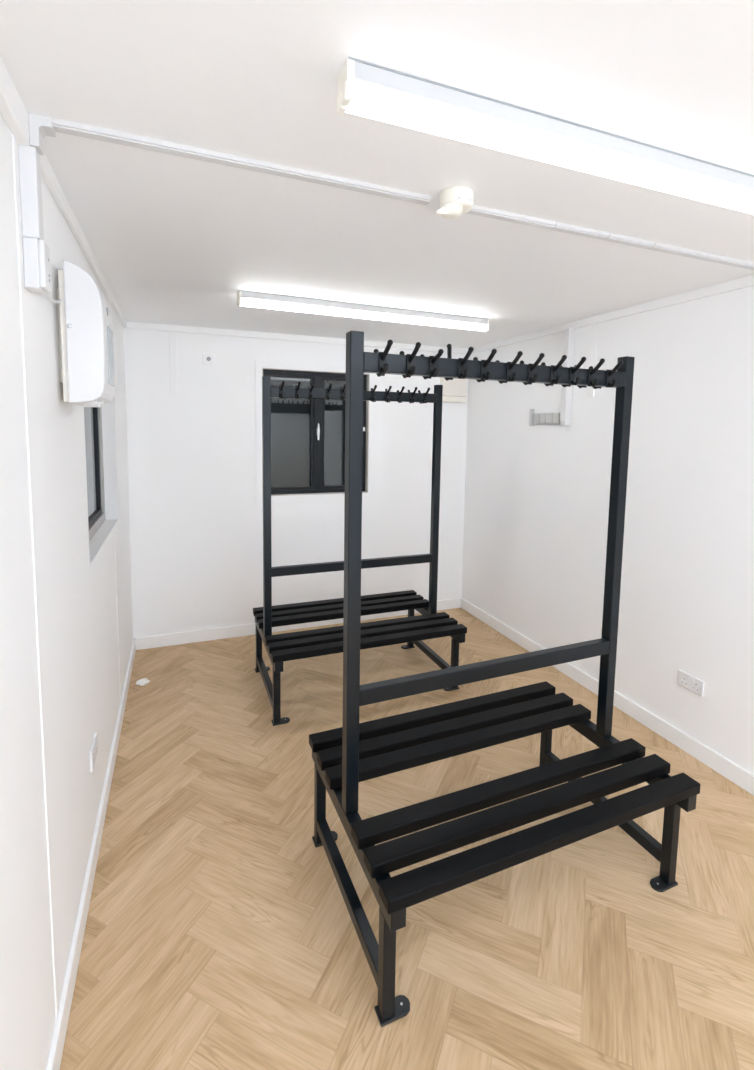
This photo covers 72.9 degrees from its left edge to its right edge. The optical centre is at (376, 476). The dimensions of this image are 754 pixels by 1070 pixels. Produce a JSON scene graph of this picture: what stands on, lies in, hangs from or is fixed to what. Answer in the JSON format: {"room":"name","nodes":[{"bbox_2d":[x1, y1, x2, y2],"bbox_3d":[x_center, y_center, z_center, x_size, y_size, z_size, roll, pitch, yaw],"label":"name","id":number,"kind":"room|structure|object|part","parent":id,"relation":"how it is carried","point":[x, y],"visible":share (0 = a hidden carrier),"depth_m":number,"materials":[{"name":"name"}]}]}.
{"room":"changing room","nodes":[
{"label":"changing room","id":0,"kind":"room"},
{"bbox_2d":[0,113,132,1069],"bbox_3d":[-0.835,0.425,1.034,0.120,2.588,6.144,-1,6,-21],"label":"wall","id":1,"kind":"structure","parent":0,"point":[78,601],"depth_m":1.43,"materials":[{"name":"paint"}]},
{"bbox_2d":[0,56,29,145],"bbox_3d":[-0.261,-0.701,-0.300,0.026,0.078,3.465,-1,6,-21],"label":"trim","id":2,"kind":"structure","parent":1,"relation":"attached to","point":[13,111],"depth_m":1.15,"materials":[{"name":"paint"}]},
{"bbox_2d":[18,144,43,239],"bbox_3d":[-0.878,-0.714,1.296,0.038,0.220,0.050,-1,6,-21],"label":"wall trunking","id":3,"kind":"structure","parent":1,"relation":"attached to","point":[28,156],"depth_m":1.27,"materials":[{"name":"white plastic"}]},
{"bbox_2d":[12,134,59,1019],"bbox_3d":[-0.888,0.355,1.336,0.004,2.352,0.033,-1,6,-21],"label":"trim","id":4,"kind":"structure","parent":1,"relation":"attached to","point":[14,141],"depth_m":1.32,"materials":[{"name":"paint"}]},
{"bbox_2d":[22,237,50,293],"bbox_3d":[-0.878,-0.543,1.320,0.048,0.124,0.068,-1,6,-21],"label":"switch box","id":5,"kind":"object","parent":1,"relation":"attached to","point":[36,253],"visible":1,"depth_m":1.29,"materials":[{"name":"white plastic"}]},
{"bbox_3d":[-0.863,-0.544,1.326,0.013,0.118,0.068,-1,6,-21],"label":"plate","id":6,"kind":"part","parent":5,"relation":"part of","materials":[{"name":"white plastic"}]},
{"bbox_2d":[44,260,114,406],"bbox_3d":[-0.948,-0.450,1.632,0.142,0.446,0.570,-1,6,-21],"label":"wall heater","id":7,"kind":"object","parent":1,"relation":"attached to","point":[85,321],"visible":0.96,"depth_m":1.61,"materials":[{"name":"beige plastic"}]},
{"bbox_3d":[-1.045,-0.454,1.733,0.034,0.410,0.273,-1,6,-21],"label":"plate","id":8,"kind":"part","parent":7,"relation":"part of","materials":[{"name":"beige plastic"}]},
{"bbox_3d":[-0.965,-0.248,1.731,0.054,0.024,0.121,-1,6,-21],"label":"control knob","id":9,"kind":"part","parent":7,"relation":"part of","materials":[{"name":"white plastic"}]},
{"bbox_2d":[40,153,125,327],"bbox_3d":[-1.383,-1.002,2.547,0.020,0.050,2.674,-1,6,-21],"label":"trim","id":10,"kind":"structure","parent":1,"relation":"attached to","point":[47,173],"depth_m":1.88,"materials":[{"name":"paint"}]},
{"bbox_2d":[46,638,135,1069],"bbox_3d":[-0.790,1.603,1.170,0.015,0.098,6.144,-1,6,-21],"label":"baseboard","id":11,"kind":"structure","parent":1,"relation":"attached to","point":[57,1045],"depth_m":1.80,"materials":[{"name":"paint"}]},
{"bbox_2d":[89,732,97,771],"bbox_3d":[-1.163,1.132,2.098,0.014,0.086,0.146,-1,6,-21],"label":"wall socket","id":12,"kind":"object","parent":1,"relation":"attached to","point":[93,752],"visible":1,"depth_m":2.08,"materials":[{"name":"white plastic"}]},
{"bbox_2d":[84,407,118,567],"bbox_3d":[-1.468,-0.193,2.592,0.141,1.155,1.230,-1,6,-21],"label":"window","id":13,"kind":"structure","parent":1,"relation":"in","point":[94,466],"depth_m":2.90,"materials":[{"name":"metal"}]},
{"bbox_3d":[-1.497,-0.198,2.580,0.006,0.887,0.974,-1,6,-21],"label":"pane","id":14,"kind":"part","parent":13,"relation":"part of","materials":[{"name":"clear glass"}]},
{"bbox_3d":[-1.495,-0.198,2.581,0.027,0.943,1.030,-1,6,-21],"label":"sash","id":15,"kind":"part","parent":13,"relation":"part of","materials":[{"name":"black metal"}]},
{"bbox_3d":[-1.492,-0.198,2.583,0.046,1.043,1.130,-1,6,-21],"label":"frame","id":16,"kind":"part","parent":13,"relation":"part of","materials":[{"name":"metal"}]},
{"bbox_3d":[-1.444,0.328,2.654,0.073,0.016,1.130,-1,6,-21],"label":"sill","id":17,"kind":"part","parent":13,"relation":"part of","materials":[{"name":"paint"}]},
{"bbox_2d":[115,539,120,702],"bbox_3d":[-1.540,0.856,3.031,0.003,1.017,0.020,-1,6,-21],"label":"trim","id":18,"kind":"structure","parent":1,"relation":"attached to","point":[115,539],"depth_m":3.02,"materials":[{"name":"paint"}]},
{"bbox_2d":[123,328,133,638],"bbox_3d":[-1.890,0.084,3.888,0.006,2.380,0.022,-1,6,-21],"label":"trim","id":19,"kind":"structure","parent":1,"relation":"attached to","point":[123,328],"depth_m":3.87,"materials":[{"name":"paint"}]},
{"bbox_2d":[125,328,468,637],"bbox_3d":[-0.541,0.101,4.497,3.201,2.588,0.120,-1,6,-21],"label":"wall","id":20,"kind":"structure","parent":0,"point":[196,518],"depth_m":4.19,"materials":[{"name":"paint"}]},
{"bbox_2d":[169,331,177,394],"bbox_3d":[-1.566,-0.870,3.927,0.054,0.478,0.008,-1,6,-21],"label":"trim","id":21,"kind":"structure","parent":20,"relation":"attached to","point":[172,335],"depth_m":3.92,"materials":[{"name":"paint"}]},
{"bbox_2d":[203,353,213,364],"bbox_3d":[-1.323,-0.923,4.009,0.088,0.090,0.022,-1,6,-21],"label":"wall plate","id":22,"kind":"object","parent":20,"relation":"attached to","point":[208,358],"visible":1,"depth_m":4.01,"materials":[{"name":"paint"}]},
{"bbox_2d":[126,321,467,353],"bbox_3d":[-0.497,-1.156,4.312,2.921,0.050,0.020,-1,6,-21],"label":"trim","id":23,"kind":"structure","parent":20,"relation":"attached to","point":[129,324],"depth_m":4.16,"materials":[{"name":"paint"}]},
{"bbox_2d":[135,598,460,649],"bbox_3d":[-0.534,1.287,4.546,2.931,0.098,0.015,-1,6,-21],"label":"baseboard","id":24,"kind":"structure","parent":20,"relation":"attached to","point":[147,642],"depth_m":4.26,"materials":[{"name":"paint"}]},
{"bbox_2d":[262,368,369,495],"bbox_3d":[-0.536,-0.378,4.453,1.034,1.157,0.154,-1,6,-21],"label":"window","id":25,"kind":"structure","parent":20,"relation":"in","point":[308,436],"depth_m":4.43,"materials":[{"name":"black glass"}]},
{"bbox_3d":[-0.748,-0.374,4.378,0.412,0.985,0.041,-1,6,-21],"label":"sash","id":26,"kind":"part","parent":25,"relation":"part of","materials":[{"name":"grey glass"}]},
{"bbox_3d":[-0.748,-0.373,4.376,0.364,0.937,0.006,-1,6,-21],"label":"pane","id":27,"kind":"part","parent":25,"relation":"part of","materials":[{"name":"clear glass"}]},
{"bbox_3d":[-0.510,-0.388,4.430,0.026,0.145,0.028,-1,6,-21],"label":"handle","id":28,"kind":"part","parent":25,"relation":"part of","materials":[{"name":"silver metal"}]},
{"bbox_3d":[-0.314,-0.383,4.547,0.380,0.985,0.041,-1,6,-21],"label":"sash","id":29,"kind":"part","parent":25,"relation":"part of","materials":[{"name":"grey glass"}]},
{"bbox_3d":[-0.314,-0.383,4.546,0.332,0.937,0.006,-1,6,-21],"label":"pane","id":30,"kind":"part","parent":25,"relation":"part of","materials":[{"name":"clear glass"}]},
{"bbox_2d":[255,360,377,504],"bbox_3d":[-0.497,-0.364,4.396,1.072,1.193,0.012,-1,6,-21],"label":"trim","id":31,"kind":"structure","parent":20,"relation":"attached to","point":[371,495],"depth_m":4.36,"materials":[{"name":"paint"}]},
{"bbox_2d":[440,377,466,402],"bbox_3d":[0.718,-0.839,4.792,0.270,0.280,0.076,-1,6,-21],"label":"junction box","id":32,"kind":"object","parent":20,"relation":"attached to","point":[455,390],"visible":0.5,"depth_m":4.76,"materials":[{"name":"beige plastic"}]},
{"bbox_2d":[0,0,753,348],"bbox_3d":[0.619,-0.935,1.468,3.201,0.080,6.384,-1,6,-21],"label":"ceiling","id":33,"kind":"structure","parent":0,"point":[174,240],"depth_m":1.40,"materials":[{"name":"paint"}]},
{"bbox_2d":[237,290,489,331],"bbox_3d":[-0.013,-1.031,3.228,1.696,0.079,0.073,-1,6,-23],"label":"ceiling light","id":34,"kind":"object","parent":33,"relation":"attached to","point":[244,298],"visible":1,"depth_m":3.15,"materials":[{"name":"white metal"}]},
{"bbox_2d":[28,112,753,269],"bbox_3d":[0.485,-0.892,1.822,2.915,0.076,0.050,-1,6,-22],"label":"cable trunking","id":35,"kind":"object","parent":33,"relation":"attached to","point":[40,126],"visible":0.93,"depth_m":1.53,"materials":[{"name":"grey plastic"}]},
{"bbox_3d":[-0.340,-0.903,1.490,1.101,0.016,0.039,-1,6,-22],"label":"lid","id":36,"kind":"part","parent":35,"relation":"part of","materials":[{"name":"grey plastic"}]},
{"bbox_3d":[0.464,-0.922,1.813,0.398,0.016,0.039,-1,6,-22],"label":"lid","id":37,"kind":"part","parent":35,"relation":"part of","materials":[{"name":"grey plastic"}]},
{"bbox_3d":[0.771,-0.929,1.937,0.256,0.016,0.042,-1,6,-21],"label":"lid","id":38,"kind":"part","parent":35,"relation":"part of","materials":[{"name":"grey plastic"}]},
{"bbox_3d":[1.003,-0.934,2.030,0.236,0.016,0.041,-1,6,-21],"label":"lid","id":39,"kind":"part","parent":35,"relation":"part of","materials":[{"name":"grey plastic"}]},
{"bbox_3d":[1.476,-0.945,2.221,0.778,0.016,0.039,-1,6,-22],"label":"lid","id":40,"kind":"part","parent":35,"relation":"part of","materials":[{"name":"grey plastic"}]},
{"bbox_2d":[436,186,473,219],"bbox_3d":[0.243,-0.874,1.653,0.141,0.086,0.110,-1,6,-21],"label":"smoke detector","id":41,"kind":"object","parent":33,"relation":"attached to","point":[455,201],"visible":1,"depth_m":1.61,"materials":[{"name":"beige plastic"}]},
{"bbox_2d":[337,57,753,214],"bbox_3d":[0.720,-0.847,1.398,1.714,0.079,0.073,-1,6,-21],"label":"ceiling light","id":42,"kind":"object","parent":33,"relation":"attached to","point":[365,89],"visible":1,"depth_m":1.24,"materials":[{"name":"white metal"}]},
{"bbox_2d":[60,608,753,1069],"bbox_3d":[0.581,1.651,1.714,2.961,0.060,6.144,-1,6,-21],"label":"floor","id":43,"kind":"structure","parent":0,"point":[218,934],"depth_m":1.86,"materials":[{"name":"brown wood"}]},
{"bbox_2d":[136,678,149,685],"bbox_3d":[-1.599,1.404,3.487,0.091,0.032,0.070,-1,6,-21],"label":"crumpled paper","id":44,"kind":"object","parent":43,"relation":"on","point":[144,681],"visible":1,"depth_m":3.48,"materials":[{"name":"white paper"}]},
{"bbox_2d":[253,376,466,725],"bbox_3d":[-0.142,0.394,3.508,1.292,2.083,0.844,-1,6,-21],"label":"bench","id":45,"kind":"object","parent":43,"relation":"on","point":[411,630],"visible":0.92,"depth_m":3.43,"materials":[{"name":"black metal"}]},
{"bbox_3d":[-0.855,1.234,3.690,0.041,0.339,0.041,-1,6,-21],"label":"leg","id":46,"kind":"part","parent":45,"relation":"part of","materials":[{"name":"black metal"}]},
{"bbox_3d":[-0.728,1.350,3.373,0.038,0.048,0.664,-1,6,-21],"label":"rail","id":47,"kind":"part","parent":45,"relation":"part of","materials":[{"name":"black metal"}]},
{"bbox_3d":[-0.705,0.207,3.267,0.048,1.673,0.048,-1,6,-21],"label":"post","id":48,"kind":"part","parent":45,"relation":"part of","materials":[{"name":"black metal"}]},
{"bbox_3d":[-0.719,1.069,3.348,0.048,0.063,0.834,-1,6,-21],"label":"seat rail","id":49,"kind":"part","parent":45,"relation":"part of","materials":[{"name":"black metal"}]},
{"bbox_3d":[-0.598,1.300,3.041,0.041,0.339,0.041,-1,6,-21],"label":"leg","id":50,"kind":"part","parent":45,"relation":"part of","materials":[{"name":"black metal"}]},
{"bbox_3d":[-0.577,1.470,3.066,0.106,0.010,0.053,-1,6,-21],"label":"foot plate","id":51,"kind":"part","parent":45,"relation":"part of","materials":[{"name":"black metal"}]},
{"bbox_3d":[-0.145,0.608,3.525,1.169,0.058,0.040,-1,6,-21],"label":"rail","id":52,"kind":"part","parent":45,"relation":"part of","materials":[{"name":"black metal"}]},
{"bbox_3d":[-0.129,-0.544,3.418,1.169,0.063,0.048,-1,6,-21],"label":"hook rail","id":53,"kind":"part","parent":45,"relation":"part of","materials":[{"name":"black metal"}]},
{"bbox_3d":[0.247,1.381,4.140,0.106,0.010,0.053,-1,6,-21],"label":"foot plate","id":54,"kind":"part","parent":45,"relation":"part of","materials":[{"name":"black metal"}]},
{"bbox_3d":[0.274,1.209,4.133,0.041,0.339,0.041,-1,6,-21],"label":"leg","id":55,"kind":"part","parent":45,"relation":"part of","materials":[{"name":"black metal"}]},
{"bbox_3d":[0.401,1.325,3.816,0.038,0.048,0.664,-1,6,-21],"label":"rail","id":56,"kind":"part","parent":45,"relation":"part of","materials":[{"name":"black metal"}]},
{"bbox_3d":[0.425,0.181,3.710,0.048,1.673,0.048,-1,6,-21],"label":"post","id":57,"kind":"part","parent":45,"relation":"part of","materials":[{"name":"black metal"}]},
{"bbox_3d":[0.418,1.043,3.795,0.048,0.063,0.834,-1,6,-21],"label":"seat rail","id":58,"kind":"part","parent":45,"relation":"part of","materials":[{"name":"black metal"}]},
{"bbox_3d":[0.504,1.446,3.490,0.106,0.010,0.053,-1,6,-21],"label":"foot plate","id":59,"kind":"part","parent":45,"relation":"part of","materials":[{"name":"black metal"}]},
{"bbox_3d":[0.531,1.274,3.484,0.041,0.339,0.041,-1,6,-21],"label":"leg","id":60,"kind":"part","parent":45,"relation":"part of","materials":[{"name":"black metal"}]},
{"bbox_2d":[309,331,699,1026],"bbox_3d":[0.473,0.545,2.006,1.292,2.083,0.844,-1,6,-23],"label":"bench","id":61,"kind":"object","parent":43,"relation":"on","point":[355,752],"visible":1,"depth_m":1.88,"materials":[{"name":"black metal"}]},
{"bbox_3d":[-0.242,1.387,2.171,0.041,0.339,0.041,-1,6,-23],"label":"leg","id":62,"kind":"part","parent":61,"relation":"part of","materials":[{"name":"black metal"}]},
{"bbox_3d":[-0.221,1.558,2.197,0.106,0.010,0.053,-1,6,-23],"label":"foot plate","id":63,"kind":"part","parent":61,"relation":"part of","materials":[{"name":"black metal"}]},
{"bbox_3d":[-0.107,1.503,1.857,0.038,0.048,0.664,-1,6,-23],"label":"rail","id":64,"kind":"part","parent":61,"relation":"part of","materials":[{"name":"black metal"}]},
{"bbox_3d":[-0.085,0.359,1.751,0.048,1.673,0.048,-1,6,-23],"label":"post","id":65,"kind":"part","parent":61,"relation":"part of","materials":[{"name":"black metal"}]},
{"bbox_3d":[-0.099,1.222,1.832,0.048,0.063,0.834,-1,6,-23],"label":"seat rail","id":66,"kind":"part","parent":61,"relation":"part of","materials":[{"name":"black metal"}]},
{"bbox_3d":[0.030,1.452,1.528,0.041,0.339,0.041,-1,6,-23],"label":"leg","id":67,"kind":"part","parent":61,"relation":"part of","materials":[{"name":"black metal"}]},
{"bbox_3d":[0.051,1.623,1.554,0.106,0.010,0.053,-1,6,-23],"label":"foot plate","id":68,"kind":"part","parent":61,"relation":"part of","materials":[{"name":"black metal"}]},
{"bbox_3d":[0.470,0.759,2.022,1.169,0.058,0.040,-1,6,-23],"label":"rail","id":69,"kind":"part","parent":61,"relation":"part of","materials":[{"name":"black metal"}]},
{"bbox_3d":[0.485,-0.392,1.916,1.169,0.063,0.048,-1,6,-23],"label":"hook rail","id":70,"kind":"part","parent":61,"relation":"part of","materials":[{"name":"black metal"}]},
{"bbox_3d":[0.876,1.359,2.640,0.041,0.339,0.041,-1,6,-23],"label":"leg","id":71,"kind":"part","parent":61,"relation":"part of","materials":[{"name":"black metal"}]},
{"bbox_3d":[1.010,1.475,2.327,0.038,0.048,0.664,-1,6,-23],"label":"rail","id":72,"kind":"part","parent":61,"relation":"part of","materials":[{"name":"black metal"}]},
{"bbox_3d":[1.034,0.332,2.221,0.048,1.673,0.048,-1,6,-23],"label":"post","id":73,"kind":"part","parent":61,"relation":"part of","materials":[{"name":"black metal"}]},
{"bbox_3d":[1.027,1.193,2.305,0.048,0.063,0.834,-1,6,-23],"label":"seat rail","id":74,"kind":"part","parent":61,"relation":"part of","materials":[{"name":"black metal"}]},
{"bbox_3d":[1.121,1.596,2.004,0.106,0.010,0.053,-1,6,-23],"label":"foot plate","id":75,"kind":"part","parent":61,"relation":"part of","materials":[{"name":"black metal"}]},
{"bbox_3d":[1.148,1.424,1.998,0.041,0.339,0.041,-1,6,-23],"label":"leg","id":76,"kind":"part","parent":61,"relation":"part of","materials":[{"name":"black metal"}]},
{"bbox_2d":[462,286,753,773],"bbox_3d":[2.034,0.361,2.155,0.120,2.588,6.144,-1,6,-21],"label":"wall","id":77,"kind":"structure","parent":0,"point":[536,505],"depth_m":3.06,"materials":[{"name":"paint"}]},
{"bbox_2d":[529,409,560,425],"bbox_3d":[1.271,-0.446,3.830,0.050,0.135,0.345,-1,6,-21],"label":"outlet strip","id":78,"kind":"object","parent":77,"relation":"attached to","point":[534,418],"visible":0.94,"depth_m":3.85,"materials":[{"name":"grey plastic"}]},
{"bbox_2d":[560,328,575,425],"bbox_3d":[1.348,-0.698,3.610,0.055,0.675,0.052,-1,6,-21],"label":"riser trunking","id":79,"kind":"object","parent":77,"relation":"attached to","point":[569,334],"visible":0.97,"depth_m":3.59,"materials":[{"name":"white plastic"}]},
{"bbox_2d":[586,323,597,396],"bbox_3d":[1.443,-0.778,3.427,0.008,0.478,0.065,-1,6,-21],"label":"trim","id":80,"kind":"structure","parent":77,"relation":"attached to","point":[593,328],"depth_m":3.42,"materials":[{"name":"paint"}]},
{"bbox_2d":[461,598,753,795],"bbox_3d":[1.954,1.542,2.242,0.015,0.098,6.144,-1,6,-21],"label":"baseboard","id":81,"kind":"structure","parent":77,"relation":"attached to","point":[730,770],"depth_m":3.06,"materials":[{"name":"paint"}]},
{"bbox_2d":[472,274,753,353],"bbox_3d":[1.988,-0.901,2.010,0.020,0.050,6.144,-1,6,-21],"label":"trim","id":82,"kind":"structure","parent":77,"relation":"attached to","point":[747,281],"depth_m":3.07,"materials":[{"name":"paint"}]},
{"bbox_2d":[678,670,703,696],"bbox_3d":[1.725,1.136,2.806,0.014,0.086,0.146,-1,6,-21],"label":"wall socket","id":83,"kind":"object","parent":77,"relation":"attached to","point":[685,680],"visible":1,"depth_m":2.80,"materials":[{"name":"white plastic"}]}
]}

